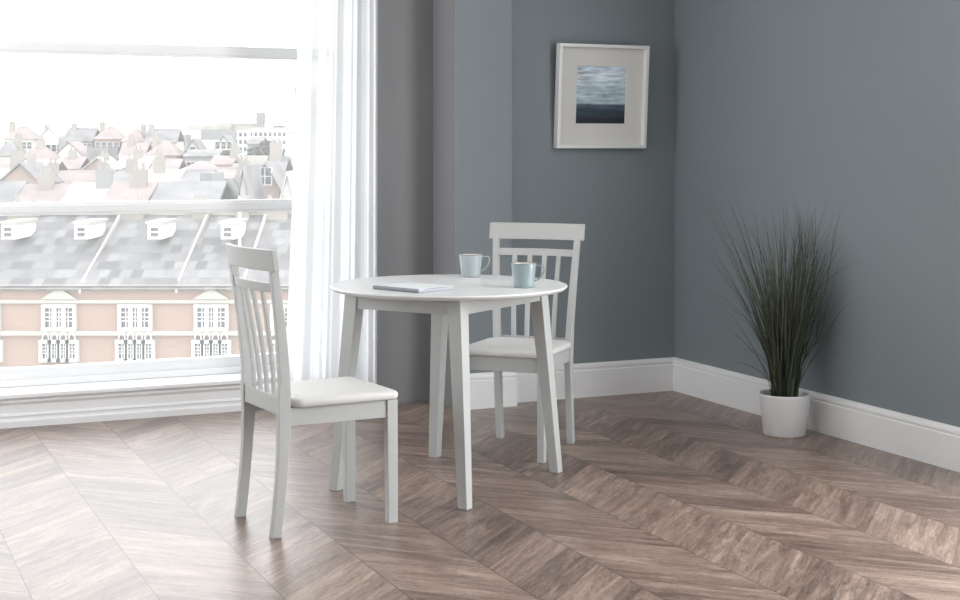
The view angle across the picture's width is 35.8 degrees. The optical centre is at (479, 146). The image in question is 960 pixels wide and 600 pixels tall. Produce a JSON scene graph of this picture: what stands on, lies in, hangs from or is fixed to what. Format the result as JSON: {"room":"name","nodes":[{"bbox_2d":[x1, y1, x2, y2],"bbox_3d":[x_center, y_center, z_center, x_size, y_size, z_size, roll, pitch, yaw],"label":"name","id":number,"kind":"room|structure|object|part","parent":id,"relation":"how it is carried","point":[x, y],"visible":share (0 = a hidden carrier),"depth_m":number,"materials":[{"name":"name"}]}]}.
{"room":"dining room","nodes":[
{"label":"dining room","id":0,"kind":"room"},
{"bbox_2d":[0,391,959,599],"bbox_3d":[0.199,1.335,3.123,5.595,0.120,9.050,0,0,-24],"label":"floor","id":1,"kind":"structure","parent":0,"point":[664,495],"depth_m":5.21,"materials":[{"name":"laminate"}]},
{"bbox_2d":[225,243,397,538],"bbox_3d":[-0.585,0.804,5.084,0.507,0.942,0.432,0,0,-30],"label":"dining chair","id":2,"kind":"object","parent":1,"relation":"on","point":[348,399],"visible":1,"depth_m":5.00,"materials":[{"name":"grey paint"}]},
{"bbox_3d":[-0.825,0.835,5.147,0.081,0.880,0.050,0,0,-30],"label":"leg","id":3,"kind":"part","parent":2,"relation":"part of","materials":[{"name":"grey paint"}]},
{"bbox_3d":[-0.768,0.458,4.980,0.046,0.030,0.345,0,0,-30],"label":"cross rail","id":4,"kind":"part","parent":2,"relation":"part of","materials":[{"name":"grey paint"}]},
{"bbox_3d":[-0.779,0.368,4.974,0.060,0.070,0.432,0,0,-30],"label":"crest rail","id":5,"kind":"part","parent":2,"relation":"part of","materials":[{"name":"grey paint"}]},
{"bbox_3d":[-0.729,0.849,5.002,0.020,0.058,0.304,0,0,-30],"label":"rail","id":6,"kind":"part","parent":2,"relation":"part of","materials":[{"name":"grey paint"}]},
{"bbox_3d":[-0.654,0.835,4.846,0.081,0.880,0.050,0,0,-30],"label":"leg","id":7,"kind":"part","parent":2,"relation":"part of","materials":[{"name":"grey paint"}]},
{"bbox_2d":[257,376,397,407],"bbox_3d":[-0.536,0.839,5.112,0.396,0.032,0.390,0,0,-30],"label":"seat cushion","id":8,"kind":"object","parent":2,"relation":"on","point":[348,391],"depth_m":5.00,"materials":[{"name":"white leather"}]},
{"bbox_3d":[-0.472,1.065,5.345,0.041,0.419,0.032,0,0,-30],"label":"leg","id":9,"kind":"part","parent":2,"relation":"part of","materials":[{"name":"grey paint"}]},
{"bbox_3d":[-0.303,1.065,5.048,0.041,0.419,0.032,0,0,-30],"label":"leg","id":10,"kind":"part","parent":2,"relation":"part of","materials":[{"name":"grey paint"}]},
{"bbox_2d":[329,274,566,509],"bbox_3d":[-0.119,0.900,5.676,0.905,0.750,0.905,0,0,31],"label":"round dining table","id":11,"kind":"object","parent":1,"relation":"on","point":[469,295],"visible":0.94,"depth_m":5.51,"materials":[{"name":"paint"}]},
{"bbox_3d":[-0.495,0.909,5.531,0.105,0.731,0.091,0,0,31],"label":"leg","id":12,"kind":"part","parent":11,"relation":"part of","materials":[{"name":"grey paint"}]},
{"bbox_2d":[373,282,453,292],"bbox_3d":[-0.246,0.517,5.484,0.235,0.015,0.190,0,0,42],"label":"notebook","id":13,"kind":"object","parent":11,"relation":"on","point":[407,286],"visible":1,"depth_m":5.44,"materials":[{"name":"grey paper"}]},
{"bbox_3d":[-0.170,0.909,6.075,0.105,0.731,0.091,0,0,31],"label":"leg","id":14,"kind":"part","parent":11,"relation":"part of","materials":[{"name":"grey paint"}]},
{"bbox_3d":[-0.068,0.909,5.277,0.105,0.731,0.091,0,0,31],"label":"leg","id":15,"kind":"part","parent":11,"relation":"part of","materials":[{"name":"grey paint"}]},
{"bbox_2d":[459,253,489,276],"bbox_3d":[-0.029,0.479,6.005,0.114,0.091,0.096,0,0,31],"label":"mug","id":16,"kind":"object","parent":11,"relation":"on","point":[470,263],"visible":1,"depth_m":5.97,"materials":[{"name":"blue ceramic"}]},
{"bbox_3d":[0.021,0.472,6.014,0.038,0.064,0.014,0,0,-4],"label":"handle","id":17,"kind":"part","parent":16,"relation":"part of","materials":[{"name":"blue ceramic"}]},
{"bbox_2d":[511,262,544,287],"bbox_3d":[0.171,0.479,5.554,0.114,0.091,0.096,0,0,40],"label":"mug","id":18,"kind":"object","parent":11,"relation":"on","point":[523,273],"visible":1,"depth_m":5.52,"materials":[{"name":"teal ceramic"}]},
{"bbox_3d":[0.222,0.472,5.554,0.038,0.064,0.014,0,0,6],"label":"handle","id":19,"kind":"part","parent":18,"relation":"part of","materials":[{"name":"teal ceramic"}]},
{"bbox_3d":[0.257,0.909,5.821,0.105,0.731,0.091,0,0,31],"label":"leg","id":20,"kind":"part","parent":11,"relation":"part of","materials":[{"name":"grey paint"}]},
{"bbox_2d":[469,222,584,463],"bbox_3d":[0.173,0.804,6.280,0.432,0.942,0.507,0,0,21],"label":"dining chair","id":21,"kind":"object","parent":1,"relation":"on","point":[500,353],"visible":0.66,"depth_m":6.38,"materials":[{"name":"grey paint"}]},
{"bbox_3d":[0.075,0.835,6.508,0.050,0.880,0.081,0,0,21],"label":"leg","id":22,"kind":"part","parent":21,"relation":"part of","materials":[{"name":"grey paint"}]},
{"bbox_2d":[469,337,570,358],"bbox_3d":[0.153,0.839,6.228,0.390,0.032,0.396,0,0,21],"label":"seat cushion","id":23,"kind":"object","parent":21,"relation":"on","point":[494,347],"depth_m":6.13,"materials":[{"name":"white leather"}]},
{"bbox_3d":[0.232,0.849,6.435,0.304,0.058,0.020,0,0,21],"label":"rail","id":24,"kind":"part","parent":21,"relation":"part of","materials":[{"name":"grey paint"}]},
{"bbox_3d":[0.248,0.458,6.476,0.345,0.030,0.046,0,0,21],"label":"cross rail","id":25,"kind":"part","parent":21,"relation":"part of","materials":[{"name":"grey paint"}]},
{"bbox_3d":[0.253,0.368,6.488,0.432,0.070,0.060,0,0,21],"label":"crest rail","id":26,"kind":"part","parent":21,"relation":"part of","materials":[{"name":"grey paint"}]},
{"bbox_3d":[0.251,1.065,6.007,0.032,0.419,0.041,0,0,21],"label":"leg","id":27,"kind":"part","parent":21,"relation":"part of","materials":[{"name":"grey paint"}]},
{"bbox_3d":[0.398,0.835,6.384,0.050,0.880,0.081,0,0,21],"label":"leg","id":28,"kind":"part","parent":21,"relation":"part of","materials":[{"name":"grey paint"}]},
{"bbox_2d":[686,195,884,437],"bbox_3d":[1.236,0.739,6.450,0.647,1.071,1.032,0,0,-24],"label":"potted grass","id":29,"kind":"object","parent":1,"relation":"on","point":[784,407],"depth_m":6.56,"materials":[{"name":"green plant"}]},
{"bbox_2d":[758,389,810,437],"bbox_3d":[1.354,1.184,6.605,0.230,0.182,0.230,0,0,0],"label":"pot","id":30,"kind":"object","parent":29,"relation":"attached to","point":[784,412],"depth_m":6.52,"materials":[{"name":"white ceramic"}]},
{"bbox_2d":[377,0,674,408],"bbox_3d":[0.217,-0.075,7.799,1.775,2.700,0.815,0,0,-24],"label":"wall","id":31,"kind":"structure","parent":0,"point":[466,88],"depth_m":7.45,"materials":[{"name":"paint"}]},
{"bbox_2d":[470,357,673,409],"bbox_3d":[0.455,1.189,7.494,1.287,0.172,0.105,0,0,-24],"label":"baseboard","id":32,"kind":"structure","parent":31,"relation":"attached to","point":[594,379],"depth_m":7.58,"materials":[{"name":"white paint"}]},
{"bbox_2d":[553,43,649,147],"bbox_3d":[0.622,-0.258,7.578,0.516,0.530,0.080,0,0,-24],"label":"framed picture","id":33,"kind":"object","parent":31,"relation":"attached to","point":[601,90],"visible":1,"depth_m":7.58,"materials":[{"name":"white paint"}]},
{"bbox_2d":[576,66,625,123],"bbox_3d":[0.618,-0.265,7.588,0.296,0.304,0.002,0,4,-24],"label":"print","id":34,"kind":"object","parent":33,"relation":"attached to","point":[600,90],"depth_m":7.59},
{"bbox_2d":[675,0,959,426],"bbox_3d":[2.806,-0.075,3.961,0.150,2.700,8.470,0,0,-24],"label":"wall","id":35,"kind":"structure","parent":0,"point":[852,107],"depth_m":6.59,"materials":[{"name":"paint"}]},
{"bbox_2d":[673,357,959,472],"bbox_3d":[2.698,1.189,3.995,0.020,0.172,8.320,0,0,-24],"label":"baseboard","id":36,"kind":"structure","parent":35,"relation":"attached to","point":[931,442],"depth_m":6.45,"materials":[{"name":"white paint"}]},
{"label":"wall window","id":37,"kind":"structure","parent":0,"visible":0},
{"bbox_2d":[0,40,296,428],"bbox_3d":[-2.320,0.065,6.802,3.670,2.420,0.282,0,0,-24],"label":"window","id":38,"kind":"structure","parent":37,"relation":"attached to","point":[222,364],"depth_m":7.08,"materials":[{"name":"white paint"}]},
{"bbox_3d":[-1.768,-0.011,7.161,2.370,2.267,0.073,0,0,-24],"label":"frame","id":39,"kind":"part","parent":38,"relation":"part of","materials":[{"name":"white paint"}]},
{"bbox_3d":[-1.770,0.293,7.165,2.230,0.060,0.054,0,0,-24],"label":"rail","id":40,"kind":"part","parent":38,"relation":"part of","materials":[{"name":"white paint"}]},
{"bbox_3d":[-1.770,-0.470,7.165,2.230,0.059,0.054,0,0,-24],"label":"rail","id":41,"kind":"part","parent":38,"relation":"part of","materials":[{"name":"white paint"}]},
{"bbox_3d":[-1.686,-1.200,6.767,2.571,0.028,1.160,0,0,0],"label":"curtain rod","id":42,"kind":"object","parent":37,"relation":"attached to","visible":0},
{"bbox_2d":[287,0,377,383],"bbox_3d":[-0.720,0.007,7.193,0.483,2.385,0.059,0,0,-23],"label":"curtain","id":43,"kind":"object","parent":42,"relation":"hanging from","point":[334,220],"visible":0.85,"depth_m":7.20,"materials":[{"name":"white fabric"}]},
{"label":"outside","id":44,"kind":"structure","parent":0,"visible":0},
{"bbox_3d":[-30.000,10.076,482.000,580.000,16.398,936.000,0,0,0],"label":"ground","id":45,"kind":"structure","parent":44,"visible":0},
{"bbox_2d":[0,168,9,178],"bbox_3d":[-47.942,7.495,146.000,3.794,13.293,7.700,0,0,0],"label":"house","id":46,"kind":"structure","parent":45,"relation":"on","point":[3,171],"depth_m":145.25,"materials":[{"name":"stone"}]},
{"bbox_2d":[0,148,26,167],"bbox_3d":[-60.876,5.851,191.000,4.994,11.499,7.700,0,0,0],"label":"house","id":47,"kind":"structure","parent":45,"relation":"on","point":[4,162],"depth_m":189.96,"materials":[{"name":"stone"}]},
{"bbox_2d":[0,133,27,157],"bbox_3d":[-74.857,3.646,237.500,4.437,11.824,7.700,0,0,0],"label":"house","id":48,"kind":"structure","parent":45,"relation":"on","point":[6,151],"depth_m":236.06,"materials":[{"name":"stone"}]},
{"bbox_2d":[0,181,28,202],"bbox_3d":[-34.229,9.402,106.500,3.793,16.466,7.700,0,0,0],"label":"house","id":49,"kind":"structure","parent":45,"relation":"on","point":[8,189],"depth_m":105.06,"materials":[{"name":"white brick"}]},
{"bbox_2d":[2,119,43,151],"bbox_3d":[-88.590,1.306,288.500,6.170,13.267,7.700,0,0,0],"label":"house","id":50,"kind":"structure","parent":45,"relation":"on","point":[29,137],"depth_m":286.20,"materials":[{"name":"ceramic"}]},
{"bbox_2d":[0,152,63,183],"bbox_3d":[-43.365,7.430,143.475,4.322,13.867,7.450,0,0,0],"label":"house","id":51,"kind":"structure","parent":45,"relation":"on","point":[20,170],"depth_m":140.12,"materials":[{"name":"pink brick"}]},
{"bbox_2d":[24,137,59,159],"bbox_3d":[-69.586,4.059,235.500,5.547,11.164,7.700,0,0,0],"label":"house","id":52,"kind":"structure","parent":45,"relation":"on","point":[43,153],"depth_m":234.16,"materials":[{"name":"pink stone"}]},
{"bbox_2d":[13,166,71,201],"bbox_3d":[-30.068,9.588,104.000,3.637,16.494,7.700,0,0,0],"label":"house","id":53,"kind":"structure","parent":45,"relation":"on","point":[45,190],"depth_m":102.95,"materials":[{"name":"ceramic"}]},
{"bbox_2d":[24,150,68,169],"bbox_3d":[-55.349,6.052,188.500,4.652,11.347,7.700,0,0,0],"label":"house","id":54,"kind":"structure","parent":45,"relation":"on","point":[30,157],"depth_m":187.83,"materials":[{"name":"stone"}]},
{"bbox_2d":[40,123,65,152],"bbox_3d":[-85.533,1.441,297.975,6.264,12.590,7.450,0,0,0],"label":"house","id":55,"kind":"structure","parent":45,"relation":"on","point":[50,134],"depth_m":294.50,"materials":[{"name":"stone"}]},
{"bbox_2d":[47,158,79,183],"bbox_3d":[-42.378,7.372,152.000,3.255,12.473,7.700,0,0,0],"label":"house","id":56,"kind":"structure","parent":45,"relation":"on","point":[68,176],"depth_m":150.97,"materials":[{"name":"pink brick"}]},
{"bbox_2d":[56,136,86,156],"bbox_3d":[-66.417,3.733,243.475,6.093,11.151,7.450,0,0,0],"label":"house","id":57,"kind":"structure","parent":45,"relation":"on","point":[63,147],"depth_m":241.27,"materials":[{"name":"ceramic"}]},
{"bbox_2d":[59,147,90,169],"bbox_3d":[-53.804,5.642,197.000,3.458,11.316,7.700,0,0,0],"label":"house","id":58,"kind":"structure","parent":45,"relation":"on","point":[72,161],"depth_m":195.94,"materials":[{"name":"ceramic"}]},
{"bbox_2d":[64,121,98,146],"bbox_3d":[-79.038,1.332,296.000,5.909,12.893,7.700,0,0,0],"label":"house","id":59,"kind":"structure","parent":45,"relation":"on","point":[84,135],"depth_m":293.99,"materials":[{"name":"stone"}]},
{"bbox_2d":[60,164,112,201],"bbox_3d":[-26.336,9.594,101.500,3.085,16.883,7.700,0,0,0],"label":"house","id":60,"kind":"structure","parent":45,"relation":"on","point":[96,191],"depth_m":100.30,"materials":[{"name":"stone"}]},
{"bbox_2d":[72,158,113,183],"bbox_3d":[-38.580,7.446,149.500,3.296,12.769,7.700,0,0,0],"label":"house","id":61,"kind":"structure","parent":45,"relation":"on","point":[83,175],"depth_m":148.44,"materials":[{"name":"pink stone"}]},
{"bbox_2d":[81,149,117,172],"bbox_3d":[-49.201,5.871,194.475,4.841,11.109,7.450,0,0,0],"label":"house","id":62,"kind":"structure","parent":45,"relation":"on","point":[92,165],"depth_m":191.59,"materials":[{"name":"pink brick"}]},
{"bbox_2d":[87,147,120,160],"bbox_3d":[-60.364,4.738,241.000,4.967,9.348,7.300,0,0,0],"label":"house","id":63,"kind":"structure","parent":45,"relation":"on","point":[92,152],"depth_m":237.33,"materials":[{"name":"beige stone"}]},
{"bbox_2d":[93,120,125,146],"bbox_3d":[-72.772,1.236,293.500,5.630,13.193,7.700,0,0,0],"label":"house","id":64,"kind":"structure","parent":45,"relation":"on","point":[110,136],"depth_m":290.43,"materials":[{"name":"pink brick"}]},
{"bbox_2d":[113,154,137,181],"bbox_3d":[-34.808,7.405,146.500,3.291,13.385,7.700,0,0,0],"label":"house","id":65,"kind":"structure","parent":45,"relation":"on","point":[123,174],"depth_m":145.40,"materials":[{"name":"stone"}]},
{"bbox_2d":[101,163,158,201],"bbox_3d":[-22.794,9.654,98.500,3.215,17.243,7.700,0,0,0],"label":"house","id":66,"kind":"structure","parent":45,"relation":"on","point":[138,184],"depth_m":97.45,"materials":[{"name":"stone"}]},
{"bbox_2d":[120,122,146,143],"bbox_3d":[-67.249,1.512,291.000,4.819,12.747,7.700,0,0,0],"label":"house","id":67,"kind":"structure","parent":45,"relation":"on","point":[139,135],"depth_m":289.50,"materials":[{"name":"pink brick"}]},
{"bbox_2d":[117,134,151,158],"bbox_3d":[-55.092,3.735,238.500,4.342,11.563,7.700,0,0,0],"label":"house","id":68,"kind":"structure","parent":45,"relation":"on","point":[128,147],"depth_m":237.39,"materials":[{"name":"stone"}]},
{"bbox_2d":[114,146,154,172],"bbox_3d":[-44.054,5.728,191.500,4.422,11.695,7.700,0,0,0],"label":"house","id":69,"kind":"structure","parent":45,"relation":"on","point":[148,160],"depth_m":190.00,"materials":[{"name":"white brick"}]},
{"bbox_2d":[0,195,291,367],"bbox_3d":[-13.123,10.259,66.800,27.860,16.432,14.400,0,0,0],"label":"building","id":70,"kind":"structure","parent":45,"relation":"on","point":[95,288],"depth_m":60.01,"materials":[{"name":"stone"}]},
{"bbox_3d":[-16.958,6.868,59.960,1.120,0.800,0.040,0,0,0],"label":"pane","id":71,"kind":"part","parent":70,"relation":"part of","materials":[{"name":"grey glass"}]},
{"bbox_3d":[-16.429,8.210,59.960,0.260,0.620,0.040,0,0,0],"label":"pane","id":72,"kind":"part","parent":70,"relation":"part of","materials":[{"name":"grey glass"}]},
{"bbox_3d":[-14.419,8.210,59.960,0.260,0.620,0.040,0,0,0],"label":"pane","id":73,"kind":"part","parent":70,"relation":"part of","materials":[{"name":"grey"}]},
{"bbox_3d":[-13.890,6.868,59.960,1.120,0.800,0.040,0,0,0],"label":"pane","id":74,"kind":"part","parent":70,"relation":"part of","materials":[{"name":"grey glass"}]},
{"bbox_3d":[-13.123,5.612,59.835,27.860,0.162,0.370,0,0,0],"label":"cornice","id":75,"kind":"part","parent":70,"relation":"part of","materials":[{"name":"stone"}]},
{"bbox_3d":[-13.360,8.210,59.960,0.260,0.620,0.040,0,0,0],"label":"pane","id":76,"kind":"part","parent":70,"relation":"part of","materials":[{"name":"grey"}]},
{"bbox_3d":[-11.350,8.210,59.960,0.260,0.620,0.040,0,0,0],"label":"pane","id":77,"kind":"part","parent":70,"relation":"part of","materials":[{"name":"grey glass"}]},
{"bbox_3d":[-10.821,6.868,59.960,1.120,0.800,0.040,0,0,0],"label":"pane","id":78,"kind":"part","parent":70,"relation":"part of","materials":[{"name":"grey glass"}]},
{"bbox_2d":[144,122,184,151],"bbox_3d":[-61.222,1.552,288.500,6.420,12.775,7.700,0,0,0],"label":"house","id":79,"kind":"structure","parent":45,"relation":"on","point":[175,136],"depth_m":287.04,"materials":[{"name":"stone"}]},
{"bbox_2d":[144,133,184,160],"bbox_3d":[-49.747,3.681,235.500,5.382,11.921,7.700,0,0,0],"label":"house","id":80,"kind":"structure","parent":45,"relation":"on","point":[170,150],"depth_m":233.71,"materials":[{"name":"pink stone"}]},
{"bbox_2d":[148,156,185,182],"bbox_3d":[-30.582,7.625,143.500,4.344,13.477,7.700,0,0,0],"label":"house","id":81,"kind":"structure","parent":45,"relation":"on","point":[158,173],"depth_m":142.44,"materials":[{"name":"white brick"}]},
{"bbox_2d":[149,149,186,168],"bbox_3d":[-39.436,5.979,188.500,3.628,11.492,7.700,0,0,0],"label":"house","id":82,"kind":"structure","parent":45,"relation":"on","point":[169,163],"depth_m":187.47,"materials":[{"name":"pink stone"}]},
{"bbox_2d":[183,134,190,151],"bbox_3d":[-107.746,0.897,543.500,2.644,10.878,7.300,0,0,0],"label":"house","id":83,"kind":"structure","parent":45,"relation":"on","point":[187,138],"depth_m":539.94,"materials":[{"name":"stone"}]},
{"bbox_2d":[150,181,235,200],"bbox_3d":[-18.388,10.350,95.500,4.286,16.330,7.700,0,0,0],"label":"house","id":84,"kind":"structure","parent":45,"relation":"on","point":[166,190],"depth_m":94.15,"materials":[{"name":"beige stone"}]},
{"bbox_2d":[185,125,204,140],"bbox_3d":[-110.956,-1.211,578.500,6.098,14.604,7.300,0,0,0],"label":"house","id":85,"kind":"structure","parent":45,"relation":"on","point":[194,131],"depth_m":575.05,"materials":[{"name":"stone"}]},
{"bbox_2d":[184,138,206,153],"bbox_3d":[-45.466,4.084,238.475,2.556,10.865,7.450,0,0,0],"label":"house","id":86,"kind":"structure","parent":45,"relation":"on","point":[195,144],"depth_m":235.37,"materials":[{"name":"stone"}]},
{"bbox_2d":[179,169,216,180],"bbox_3d":[-25.983,8.429,138.500,2.744,12.758,7.700,0,0,0],"label":"house","id":87,"kind":"structure","parent":45,"relation":"on","point":[189,174],"depth_m":137.07,"materials":[{"name":"stone"}]},
{"bbox_2d":[182,161,217,168],"bbox_3d":[-33.959,6.893,181.500,4.213,10.365,7.700,0,0,0],"label":"house","id":88,"kind":"structure","parent":45,"relation":"on","point":[200,164],"depth_m":179.58,"materials":[{"name":"beige stone"}]},
{"bbox_2d":[183,150,223,165],"bbox_3d":[-42.169,5.159,228.500,5.830,9.549,7.700,0,0,0],"label":"house","id":89,"kind":"structure","parent":45,"relation":"on","point":[191,156],"depth_m":225.03,"materials":[{"name":"stone"}]},
{"bbox_2d":[202,140,219,149],"bbox_3d":[-44.643,4.011,246.500,3.221,10.344,7.700,0,0,0],"label":"house","id":90,"kind":"structure","parent":45,"relation":"on","point":[210,144],"depth_m":244.83,"materials":[{"name":"stone"}]},
{"bbox_2d":[200,172,223,180],"bbox_3d":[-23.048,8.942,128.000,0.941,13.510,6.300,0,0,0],"label":"house","id":91,"kind":"structure","parent":45,"relation":"on","point":[208,176],"depth_m":125.89,"materials":[{"name":"stone"}]},
{"bbox_2d":[205,125,218,128],"bbox_3d":[-106.784,-1.320,588.500,5.808,14.682,7.300,0,0,0],"label":"house","id":92,"kind":"structure","parent":45,"relation":"on","point":[206,126],"depth_m":584.82,"materials":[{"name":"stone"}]},
{"bbox_2d":[201,129,235,141],"bbox_3d":[-96.457,-0.059,548.500,12.118,12.719,7.300,0,0,0],"label":"house","id":93,"kind":"structure","parent":45,"relation":"on","point":[206,134],"depth_m":544.84,"materials":[{"name":"stone"}]},
{"bbox_2d":[210,144,239,166],"bbox_3d":[-32.370,5.654,189.500,3.252,12.041,7.700,0,0,0],"label":"house","id":94,"kind":"structure","parent":45,"relation":"on","point":[232,160],"depth_m":188.11,"materials":[{"name":"stone"}]},
{"bbox_2d":[220,150,229,155],"bbox_3d":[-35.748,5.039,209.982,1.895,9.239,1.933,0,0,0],"label":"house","id":95,"kind":"structure","parent":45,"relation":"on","point":[225,152],"depth_m":209.52,"materials":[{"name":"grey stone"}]},
{"bbox_2d":[217,122,233,128],"bbox_3d":[-103.466,-1.988,603.500,5.551,15.809,7.300,0,0,0],"label":"house","id":96,"kind":"structure","parent":45,"relation":"on","point":[222,125],"depth_m":599.86,"materials":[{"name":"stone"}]},
{"bbox_2d":[214,135,241,155],"bbox_3d":[-40.218,3.856,236.475,3.479,11.488,7.450,0,0,0],"label":"house","id":97,"kind":"structure","parent":45,"relation":"on","point":[225,142],"depth_m":232.97,"materials":[{"name":"stone"}]},
{"bbox_2d":[213,156,249,180],"bbox_3d":[-24.484,7.509,146.500,3.655,13.176,7.700,0,0,0],"label":"house","id":98,"kind":"structure","parent":45,"relation":"on","point":[229,172],"depth_m":145.47,"materials":[{"name":"stone"}]},
{"bbox_2d":[226,168,240,199],"bbox_3d":[-17.026,9.657,103.475,2.250,16.435,7.450,0,0,0],"label":"house","id":99,"kind":"structure","parent":45,"relation":"on","point":[234,183],"depth_m":101.70,"materials":[{"name":"stone"}]},
{"bbox_2d":[233,129,250,155],"bbox_3d":[-90.256,-0.294,563.500,5.753,12.979,7.300,0,0,0],"label":"building","id":100,"kind":"structure","parent":45,"relation":"on","point":[242,135],"depth_m":559.95,"materials":[{"name":"stone"}]},
{"bbox_2d":[233,123,255,128],"bbox_3d":[-96.867,-1.979,611.500,9.715,15.681,7.300,0,0,0],"label":"house","id":101,"kind":"structure","parent":45,"relation":"on","point":[236,125],"depth_m":607.82,"materials":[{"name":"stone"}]},
{"bbox_2d":[237,165,264,199],"bbox_3d":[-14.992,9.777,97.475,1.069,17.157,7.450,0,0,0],"label":"house","id":102,"kind":"structure","parent":45,"relation":"on","point":[251,183],"depth_m":96.61,"materials":[{"name":"stone"}]},
{"bbox_2d":[239,156,267,164],"bbox_3d":[-30.223,6.225,197.500,5.214,10.100,7.300,0,0,0],"label":"house","id":103,"kind":"structure","parent":45,"relation":"on","point":[254,160],"depth_m":193.84,"materials":[{"name":"stone"}]},
{"bbox_2d":[246,137,266,155],"bbox_3d":[-37.634,3.641,251.500,2.703,10.668,7.700,0,0,0],"label":"house","id":104,"kind":"structure","parent":45,"relation":"on","point":[252,141],"depth_m":248.72,"materials":[{"name":"stone"}]},
{"bbox_2d":[249,146,263,155],"bbox_3d":[-30.872,4.842,204.996,2.074,10.049,2.032,0,0,0],"label":"tree","id":105,"kind":"object","parent":45,"relation":"on","point":[255,150],"visible":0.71,"depth_m":204.49,"materials":[{"name":"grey plant"}]},
{"bbox_2d":[256,112,265,126],"bbox_3d":[-89.328,-4.037,605.500,2.936,19.879,7.300,0,0,0],"label":"house","id":106,"kind":"structure","parent":45,"relation":"on","point":[260,116],"depth_m":602.06,"materials":[{"name":"stone"}]},
{"bbox_2d":[260,140,270,155],"bbox_3d":[-33.278,3.812,232.006,2.614,9.859,2.748,0,0,0],"label":"tree","id":107,"kind":"object","parent":45,"relation":"on","point":[266,143],"visible":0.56,"depth_m":231.38,"materials":[{"name":"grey plant"}]},
{"bbox_2d":[248,127,288,155],"bbox_3d":[-83.557,-0.887,588.500,15.256,13.816,7.300,0,0,0],"label":"building","id":108,"kind":"structure","parent":45,"relation":"on","point":[269,133],"depth_m":584.96,"materials":[{"name":"stone"}]},
{"bbox_2d":[260,161,285,198],"bbox_3d":[-15.626,9.135,111.475,2.826,16.147,7.450,0,0,0],"label":"house","id":109,"kind":"structure","parent":45,"relation":"on","point":[273,175],"depth_m":108.00,"materials":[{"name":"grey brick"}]},
{"bbox_2d":[266,138,292,172],"bbox_3d":[-20.794,6.277,153.500,2.239,14.395,7.700,0,0,0],"label":"house","id":110,"kind":"structure","parent":45,"relation":"on","point":[275,147],"depth_m":152.45,"materials":[{"name":"beige stone"}]},
{"bbox_2d":[279,171,292,198],"bbox_3d":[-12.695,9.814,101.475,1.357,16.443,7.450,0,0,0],"label":"house","id":111,"kind":"structure","parent":45,"relation":"on","point":[287,189],"depth_m":98.00,"materials":[{"name":"grey"}]},
{"bbox_2d":[285,131,294,157],"bbox_3d":[-62.951,0.349,533.500,13.297,12.112,7.300,0,0,0],"label":"building","id":112,"kind":"structure","parent":45,"relation":"on","point":[289,135],"depth_m":530.02,"materials":[{"name":"stone"}]}
]}

